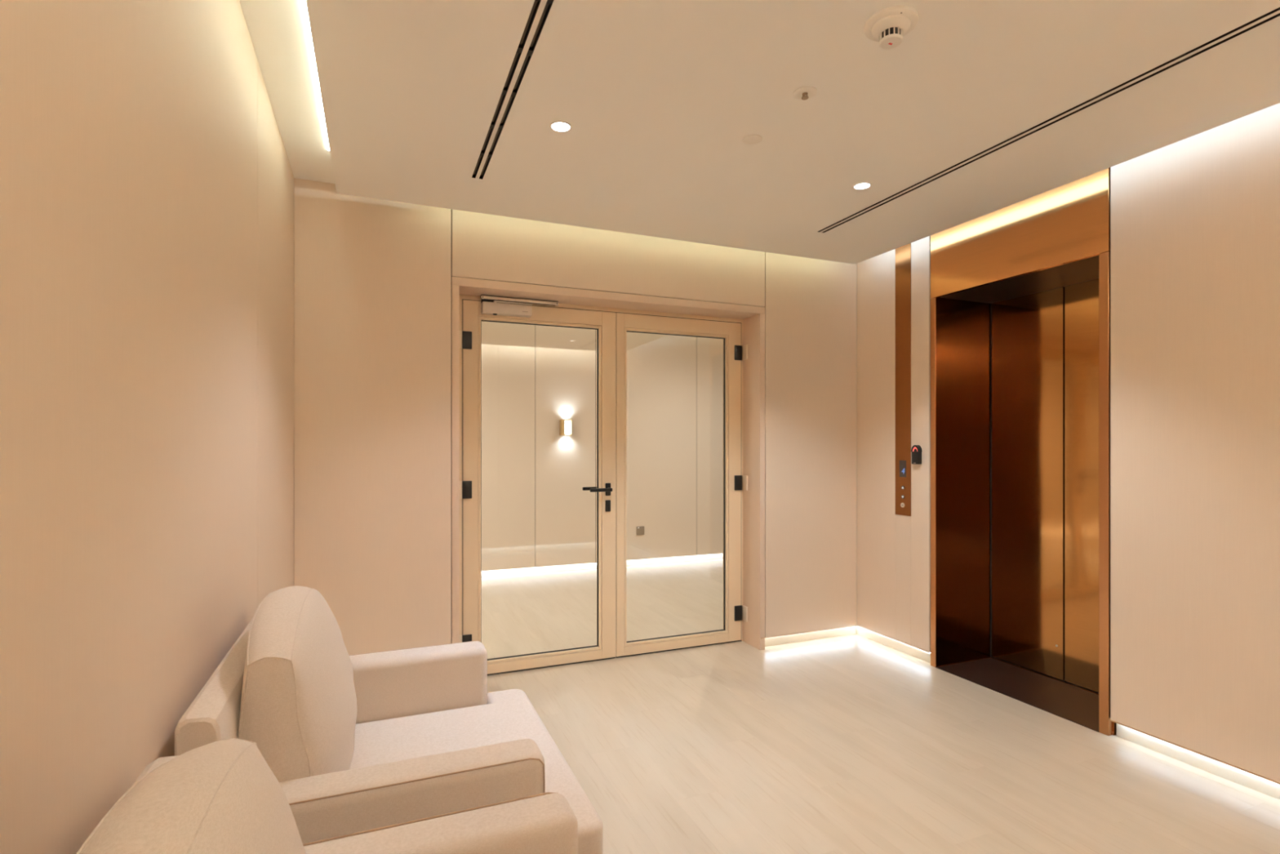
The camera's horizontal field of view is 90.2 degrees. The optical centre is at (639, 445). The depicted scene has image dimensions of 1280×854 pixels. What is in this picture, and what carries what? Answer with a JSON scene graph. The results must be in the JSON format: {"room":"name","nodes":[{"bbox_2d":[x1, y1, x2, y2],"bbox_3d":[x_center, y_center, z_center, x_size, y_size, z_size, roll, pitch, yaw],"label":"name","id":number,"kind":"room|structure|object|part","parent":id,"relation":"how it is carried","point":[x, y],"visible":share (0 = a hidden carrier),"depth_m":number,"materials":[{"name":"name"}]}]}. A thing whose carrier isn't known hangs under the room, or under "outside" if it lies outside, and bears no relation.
{"room":"elevator lobby","nodes":[
{"label":"elevator lobby","id":0,"kind":"room"},
{"bbox_2d":[0,0,293,853],"bbox_3d":[-1.073,-0.050,1.315,0.221,2.800,4.450,0,0,-22],"label":"wall","id":1,"kind":"structure","parent":0,"point":[147,178],"depth_m":1.04,"materials":[{"name":"beige paint"}]},
{"bbox_3d":[-1.540,-0.031,2.680,0.040,2.604,1.052,0,0,-22],"label":"wall panel","id":2,"kind":"part","parent":1,"relation":"part of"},
{"bbox_2d":[239,0,334,183],"bbox_3d":[0.845,-1.401,2.145,4.400,0.137,4.520,0,0,-22],"label":"light","id":3,"kind":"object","parent":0,"point":[277,29],"depth_m":2.32,"materials":[{"name":"white paint"}]},
{"bbox_2d":[302,0,329,151],"bbox_3d":[-0.741,-1.331,1.279,0.012,0.004,3.450,0,0,-22],"label":"led strip","id":4,"kind":"object","parent":3,"relation":"attached to","point":[304,1],"visible":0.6,"depth_m":2.24,"materials":[{"name":"white plastic"}]},
{"bbox_2d":[293,177,857,654],"bbox_3d":[0.044,-0.050,4.081,4.400,2.800,0.331,0,0,-22],"label":"wall","id":5,"kind":"structure","parent":0,"point":[372,277],"depth_m":3.42,"materials":[{"name":"beige paint"}]},
{"bbox_3d":[-1.383,-0.031,3.341,0.754,2.604,0.050,0,0,-22],"label":"wall panel","id":6,"kind":"part","parent":5,"relation":"part of","materials":[{"name":"beige paint"}]},
{"bbox_2d":[459,294,616,675],"bbox_3d":[-0.612,0.237,3.883,0.976,2.221,0.170,0,0,-22],"label":"door leaf","id":7,"kind":"structure","parent":5,"relation":"in","point":[605,322],"depth_m":3.86,"materials":[{"name":"beige paint"}]},
{"bbox_3d":[-1.041,0.254,3.679,0.027,0.102,0.012,0,0,-22],"label":"frame plate","id":8,"kind":"part","parent":7,"relation":"part of","materials":[{"name":"beige wood"}]},
{"bbox_3d":[-1.041,-0.612,3.679,0.027,0.102,0.012,0,0,-22],"label":"frame plate","id":9,"kind":"part","parent":7,"relation":"part of","materials":[{"name":"beige wood"}]},
{"bbox_3d":[-0.749,-0.839,3.764,0.229,0.016,0.019,0,0,-22],"label":"arm","id":10,"kind":"part","parent":7,"relation":"part of","materials":[{"name":"silver metal"}]},
{"bbox_3d":[-0.712,-0.819,3.786,0.458,0.109,0.067,0,0,-22],"label":"door closer","id":11,"kind":"part","parent":7,"relation":"part of","materials":[{"name":"metal"}]},
{"bbox_3d":[-0.709,-0.860,3.778,0.458,0.018,0.024,0,0,-22],"label":"slide rail","id":12,"kind":"part","parent":7,"relation":"part of","materials":[{"name":"silver metal"}]},
{"bbox_3d":[-0.603,-0.801,3.893,0.762,0.089,0.055,0,0,-22],"label":"rail","id":13,"kind":"part","parent":7,"relation":"part of","materials":[{"name":"beige paint"}]},
{"bbox_3d":[-0.603,1.311,3.893,0.762,0.058,0.055,0,0,-22],"label":"rail","id":14,"kind":"part","parent":7,"relation":"part of","materials":[{"name":"beige paint"}]},
{"bbox_3d":[-0.288,0.274,4.080,0.153,0.080,0.053,0,0,-22],"label":"lever","id":15,"kind":"part","parent":7,"relation":"part of","materials":[{"name":"black metal"}]},
{"bbox_3d":[-0.247,0.274,3.973,0.146,0.022,0.052,0,0,-22],"label":"lever","id":16,"kind":"part","parent":7,"relation":"part of","materials":[{"name":"black metal"}]},
{"bbox_3d":[-0.202,0.379,4.024,0.035,0.073,0.010,0,0,-22],"label":"key plate","id":17,"kind":"part","parent":7,"relation":"part of","materials":[{"name":"black metal"}]},
{"bbox_3d":[-0.202,0.274,4.024,0.036,0.080,0.011,0,0,-22],"label":"handle","id":18,"kind":"part","parent":7,"relation":"part of","materials":[{"name":"black metal"}]},
{"bbox_2d":[451,276,764,649],"bbox_3d":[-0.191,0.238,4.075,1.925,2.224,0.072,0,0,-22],"label":"door frame","id":19,"kind":"structure","parent":5,"relation":"attached to","point":[462,297],"depth_m":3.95,"materials":[{"name":"beige paint"}]},
{"bbox_3d":[-0.106,-1.128,3.869,2.001,0.410,0.050,0,0,-22],"label":"wall panel","id":20,"kind":"part","parent":5,"relation":"part of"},
{"bbox_2d":[615,312,747,657],"bbox_3d":[0.282,0.251,4.225,0.936,2.193,0.117,0,0,-22],"label":"door leaf","id":21,"kind":"structure","parent":5,"relation":"in","point":[730,333],"depth_m":4.35,"materials":[{"name":"beige paint"}]},
{"bbox_3d":[0.243,-0.801,4.242,0.765,0.089,0.055,0,0,-22],"label":"rail","id":22,"kind":"part","parent":21,"relation":"part of","materials":[{"name":"beige paint"}]},
{"bbox_3d":[0.243,1.311,4.242,0.765,0.058,0.055,0,0,-22],"label":"rail","id":23,"kind":"part","parent":21,"relation":"part of","materials":[{"name":"beige paint"}]},
{"bbox_3d":[0.722,1.150,4.371,0.010,0.100,0.051,0,0,-22],"label":"frame plate","id":24,"kind":"part","parent":21,"relation":"part of","materials":[{"name":"beige wood"}]},
{"bbox_3d":[0.722,0.254,4.371,0.010,0.100,0.051,0,0,-22],"label":"frame plate","id":25,"kind":"part","parent":21,"relation":"part of","materials":[{"name":"beige wood"}]},
{"bbox_3d":[0.722,-0.640,4.371,0.010,0.100,0.051,0,0,-22],"label":"frame plate","id":26,"kind":"part","parent":21,"relation":"part of","materials":[{"name":"beige wood"}]},
{"bbox_2d":[764,625,856,646],"bbox_3d":[-0.117,1.306,3.902,3.604,0.088,0.021,0,0,-22],"label":"baseboard","id":27,"kind":"structure","parent":5,"relation":"attached to","point":[796,637],"depth_m":4.42,"materials":[{"name":"beige paint"}]},
{"bbox_3d":[1.176,-0.031,4.399,0.763,2.604,0.050,0,0,-22],"label":"wall panel","id":28,"kind":"part","parent":5,"relation":"part of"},
{"bbox_2d":[481,321,722,570],"bbox_3d":[-1.701,-0.075,6.601,13.100,2.850,0.300,0,0,-22],"label":"wall","id":29,"kind":"structure","parent":0,"point":[536,511],"depth_m":6.89,"materials":[{"name":"beige paint"}]},
{"bbox_3d":[-1.690,-0.039,6.468,1.253,2.622,0.045,0,0,-22],"label":"wall panel","id":30,"kind":"part","parent":29,"relation":"part of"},
{"bbox_3d":[-0.800,-0.039,6.835,0.660,2.622,0.045,0,0,-22],"label":"wall panel","id":31,"kind":"part","parent":29,"relation":"part of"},
{"bbox_2d":[559,419,572,435],"bbox_3d":[-0.788,-0.195,6.770,0.116,0.166,0.085,0,0,-22],"label":"wall sconce","id":32,"kind":"object","parent":29,"relation":"attached to","point":[565,425],"visible":1,"depth_m":6.75,"materials":[{"name":"gold metal"}]},
{"bbox_3d":[-0.824,-0.195,6.755,0.038,0.166,0.085,0,0,-22],"label":"plate","id":33,"kind":"part","parent":32,"relation":"part of","materials":[{"name":"gold metal"}]},
{"bbox_2d":[564,420,570,434],"bbox_3d":[-0.778,-0.195,6.781,0.066,0.142,0.048,0,0,-22],"label":"diffuser","id":34,"kind":"object","parent":32,"relation":"attached to","point":[567,423],"depth_m":6.76,"materials":[{"name":"white glass"}]},
{"bbox_3d":[-0.739,-0.195,6.790,0.010,0.166,0.085,0,0,-22],"label":"plate","id":35,"kind":"part","parent":32,"relation":"part of","materials":[{"name":"gold metal"}]},
{"bbox_2d":[481,553,722,577],"bbox_3d":[-1.663,1.306,6.508,13.100,0.088,0.020,0,0,-22],"label":"led strip light","id":36,"kind":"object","parent":29,"relation":"attached to","point":[515,571],"depth_m":6.93,"materials":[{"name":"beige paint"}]},
{"bbox_2d":[636,526,644,534],"bbox_3d":[0.005,0.950,7.137,0.092,0.095,0.012,0,0,-22],"label":"wall socket","id":37,"kind":"object","parent":29,"relation":"attached to","point":[640,530],"visible":1,"depth_m":7.13,"materials":[{"name":"brown plastic"}]},
{"bbox_3d":[0.080,-0.039,7.199,1.232,2.622,0.045,0,0,-22],"label":"wall panel","id":38,"kind":"part","parent":29,"relation":"part of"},
{"bbox_3d":[1.325,-0.039,7.714,1.451,2.622,0.045,0,0,-22],"label":"wall panel","id":39,"kind":"part","parent":29,"relation":"part of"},
{"bbox_2d":[306,0,1279,264],"bbox_3d":[0.685,-1.282,2.031,3.179,0.102,3.651,0,0,-22],"label":"ceiling slab","id":40,"kind":"structure","parent":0,"point":[660,99],"depth_m":2.29,"materials":[{"name":"white paint"}]},
{"bbox_2d":[471,0,553,179],"bbox_3d":[-0.158,-1.246,1.505,0.049,0.030,3.103,0,0,-22],"label":"ceiling vent","id":41,"kind":"object","parent":40,"relation":"in","point":[540,9],"visible":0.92,"depth_m":2.15,"materials":[{"name":"black metal"}]},
{"bbox_2d":[549,120,572,132],"bbox_3d":[-0.305,-1.230,2.459,0.086,0.003,0.086,0,0,-22],"label":"recessed light","id":42,"kind":"object","parent":40,"relation":"in","point":[557,126],"visible":1,"depth_m":2.46,"materials":[{"name":"white plastic"}]},
{"bbox_2d":[742,134,762,144],"bbox_3d":[0.451,-1.230,2.563,0.080,0.004,0.080,0,0,-22],"label":"cover plate","id":43,"kind":"object","parent":40,"relation":"attached to","point":[751,139],"visible":1,"depth_m":2.56,"materials":[{"name":"white plastic"}]},
{"bbox_2d":[792,85,817,100],"bbox_3d":[0.575,-1.222,2.223,0.082,0.020,0.082,0,0,-22],"label":"sprinkler","id":44,"kind":"object","parent":40,"relation":"attached to","point":[803,93],"visible":1,"depth_m":2.21,"materials":[{"name":"white plastic"}]},
{"bbox_2d":[852,182,871,190],"bbox_3d":[1.052,-1.230,3.020,0.086,0.003,0.086,0,0,-22],"label":"recessed light","id":45,"kind":"object","parent":40,"relation":"in","point":[863,185],"visible":1,"depth_m":3.02,"materials":[{"name":"white plastic"}]},
{"bbox_2d":[863,5,918,49],"bbox_3d":[0.731,-1.200,1.857,0.148,0.062,0.148,0,0,-22],"label":"smoke detector","id":46,"kind":"object","parent":40,"relation":"attached to","point":[888,26],"visible":1,"depth_m":1.83,"materials":[{"name":"white plastic"}]},
{"bbox_2d":[817,7,1279,232],"bbox_3d":[1.634,-1.246,2.246,0.049,0.030,3.103,0,0,-22],"label":"ceiling vent","id":47,"kind":"object","parent":40,"relation":"in","point":[1275,13],"visible":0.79,"depth_m":2.30,"materials":[{"name":"black metal"}]},
{"bbox_2d":[481,559,1279,853],"bbox_3d":[-0.345,1.400,3.320,13.100,0.100,7.600,0,0,-22],"label":"floor","id":48,"kind":"structure","parent":0,"point":[851,744],"depth_m":2.78,"materials":[{"name":"beige"}]},
{"bbox_2d":[75,737,577,853],"bbox_3d":[-0.241,0.870,0.774,0.869,0.960,0.961,0,0,-22],"label":"armchair","id":49,"kind":"object","parent":48,"relation":"on","point":[222,796],"visible":1,"depth_m":0.82,"materials":[{"name":"fabric"}]},
{"bbox_3d":[-0.586,0.884,0.636,0.127,0.741,0.949,0,0,-22],"label":"backrest","id":50,"kind":"part","parent":49,"relation":"part of","materials":[{"name":"fabric"}]},
{"bbox_2d":[79,738,306,853],"bbox_3d":[-0.463,0.650,0.681,0.236,0.520,0.742,0,0,-22],"label":"cushion","id":51,"kind":"object","parent":49,"relation":"on","point":[222,796],"depth_m":0.73,"materials":[{"name":"fabric"}]},
{"bbox_3d":[-0.447,0.981,1.144,0.677,0.548,0.120,0,0,-22],"label":"arm","id":52,"kind":"part","parent":49,"relation":"part of","materials":[{"name":"fabric"}]},
{"bbox_2d":[174,585,603,853],"bbox_3d":[-0.661,0.870,1.788,0.869,0.960,0.961,0,0,-22],"label":"armchair","id":53,"kind":"object","parent":48,"relation":"on","point":[355,743],"visible":0.85,"depth_m":1.46,"materials":[{"name":"fabric"}]},
{"bbox_3d":[-1.005,0.884,1.650,0.127,0.741,0.949,0,0,-22],"label":"backrest","id":54,"kind":"part","parent":53,"relation":"part of","materials":[{"name":"fabric"}]},
{"bbox_2d":[238,585,357,782],"bbox_3d":[-0.882,0.650,1.695,0.237,0.520,0.744,0,0,-22],"label":"cushion","id":55,"kind":"object","parent":53,"relation":"on","point":[298,677],"depth_m":1.42,"materials":[{"name":"fabric"}]},
{"bbox_3d":[-0.548,0.981,1.388,0.677,0.548,0.120,0,0,-22],"label":"arm","id":56,"kind":"part","parent":53,"relation":"part of","materials":[{"name":"fabric"}]},
{"bbox_3d":[-0.867,0.981,2.158,0.677,0.548,0.120,0,0,-22],"label":"arm","id":57,"kind":"part","parent":53,"relation":"part of","materials":[{"name":"fabric"}]},
{"bbox_2d":[349,688,603,853],"bbox_3d":[-0.598,0.974,1.803,0.742,0.157,0.941,0,0,-22],"label":"seat cushion","id":58,"kind":"object","parent":53,"relation":"on","point":[506,715],"depth_m":1.97,"materials":[{"name":"fabric"}]},
{"bbox_2d":[857,102,1279,783],"bbox_3d":[2.629,-0.050,2.732,0.653,2.800,4.240,0,0,-22],"label":"wall","id":59,"kind":"structure","parent":0,"point":[1195,220],"depth_m":2.71,"materials":[{"name":"beige paint"}]},
{"bbox_3d":[1.626,-0.031,4.362,0.040,2.604,0.362,0,0,-22],"label":"wall panel","id":60,"kind":"part","parent":59,"relation":"part of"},
{"bbox_2d":[895,243,911,515],"bbox_3d":[1.712,-0.441,4.130,0.037,1.780,0.131,0,0,-22],"label":"panel","id":61,"kind":"object","parent":59,"relation":"attached to","point":[903,254],"visible":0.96,"depth_m":4.11,"materials":[{"name":"brown"}]},
{"bbox_3d":[1.720,0.861,4.133,0.040,0.822,0.133,0,0,-22],"label":"wall panel","id":62,"kind":"part","parent":59,"relation":"part of","materials":[{"name":"beige paint"}]},
{"bbox_2d":[911,444,922,464],"bbox_3d":[1.736,0.055,4.002,0.031,0.120,0.060,0,0,-22],"label":"card reader","id":63,"kind":"object","parent":59,"relation":"attached to","point":[916,450],"visible":1,"depth_m":3.98,"materials":[{"name":"black plastic"}]},
{"bbox_2d":[911,444,922,452],"bbox_3d":[1.736,0.016,4.002,0.029,0.044,0.060,0,0,-22],"label":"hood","id":64,"kind":"object","parent":63,"relation":"attached to","point":[915,448],"depth_m":3.99,"materials":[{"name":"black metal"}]},
{"bbox_3d":[1.773,-0.031,4.004,0.040,2.604,0.146,0,0,-22],"label":"wall panel","id":65,"kind":"part","parent":59,"relation":"part of","materials":[{"name":"beige paint"}]},
{"bbox_2d":[930,167,1116,735],"bbox_3d":[2.216,0.009,3.537,0.502,2.685,1.039,0,0,-22],"label":"elevator","id":66,"kind":"object","parent":59,"relation":"attached to","point":[1020,291],"visible":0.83,"depth_m":3.74,"materials":[{"name":"orange metal"}]},
{"bbox_3d":[2.335,0.216,3.860,0.025,2.245,0.474,0,0,-22],"label":"door panel","id":67,"kind":"part","parent":66,"relation":"part of","materials":[{"name":"brown metal"}]},
{"bbox_3d":[2.522,0.216,3.408,0.025,2.245,0.488,0,0,-22],"label":"door panel","id":68,"kind":"part","parent":66,"relation":"part of","materials":[{"name":"brown metal"}]},
{"bbox_2d":[856,624,1279,799],"bbox_3d":[2.325,1.306,2.736,0.019,0.088,4.000,0,0,-22],"label":"baseboard","id":69,"kind":"structure","parent":59,"relation":"attached to","point":[1272,788],"depth_m":2.74,"materials":[{"name":"beige paint"}]},
{"bbox_3d":[2.634,-0.031,1.923,0.040,2.604,2.261,0,0,-22],"label":"wall panel","id":70,"kind":"part","parent":59,"relation":"part of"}
]}

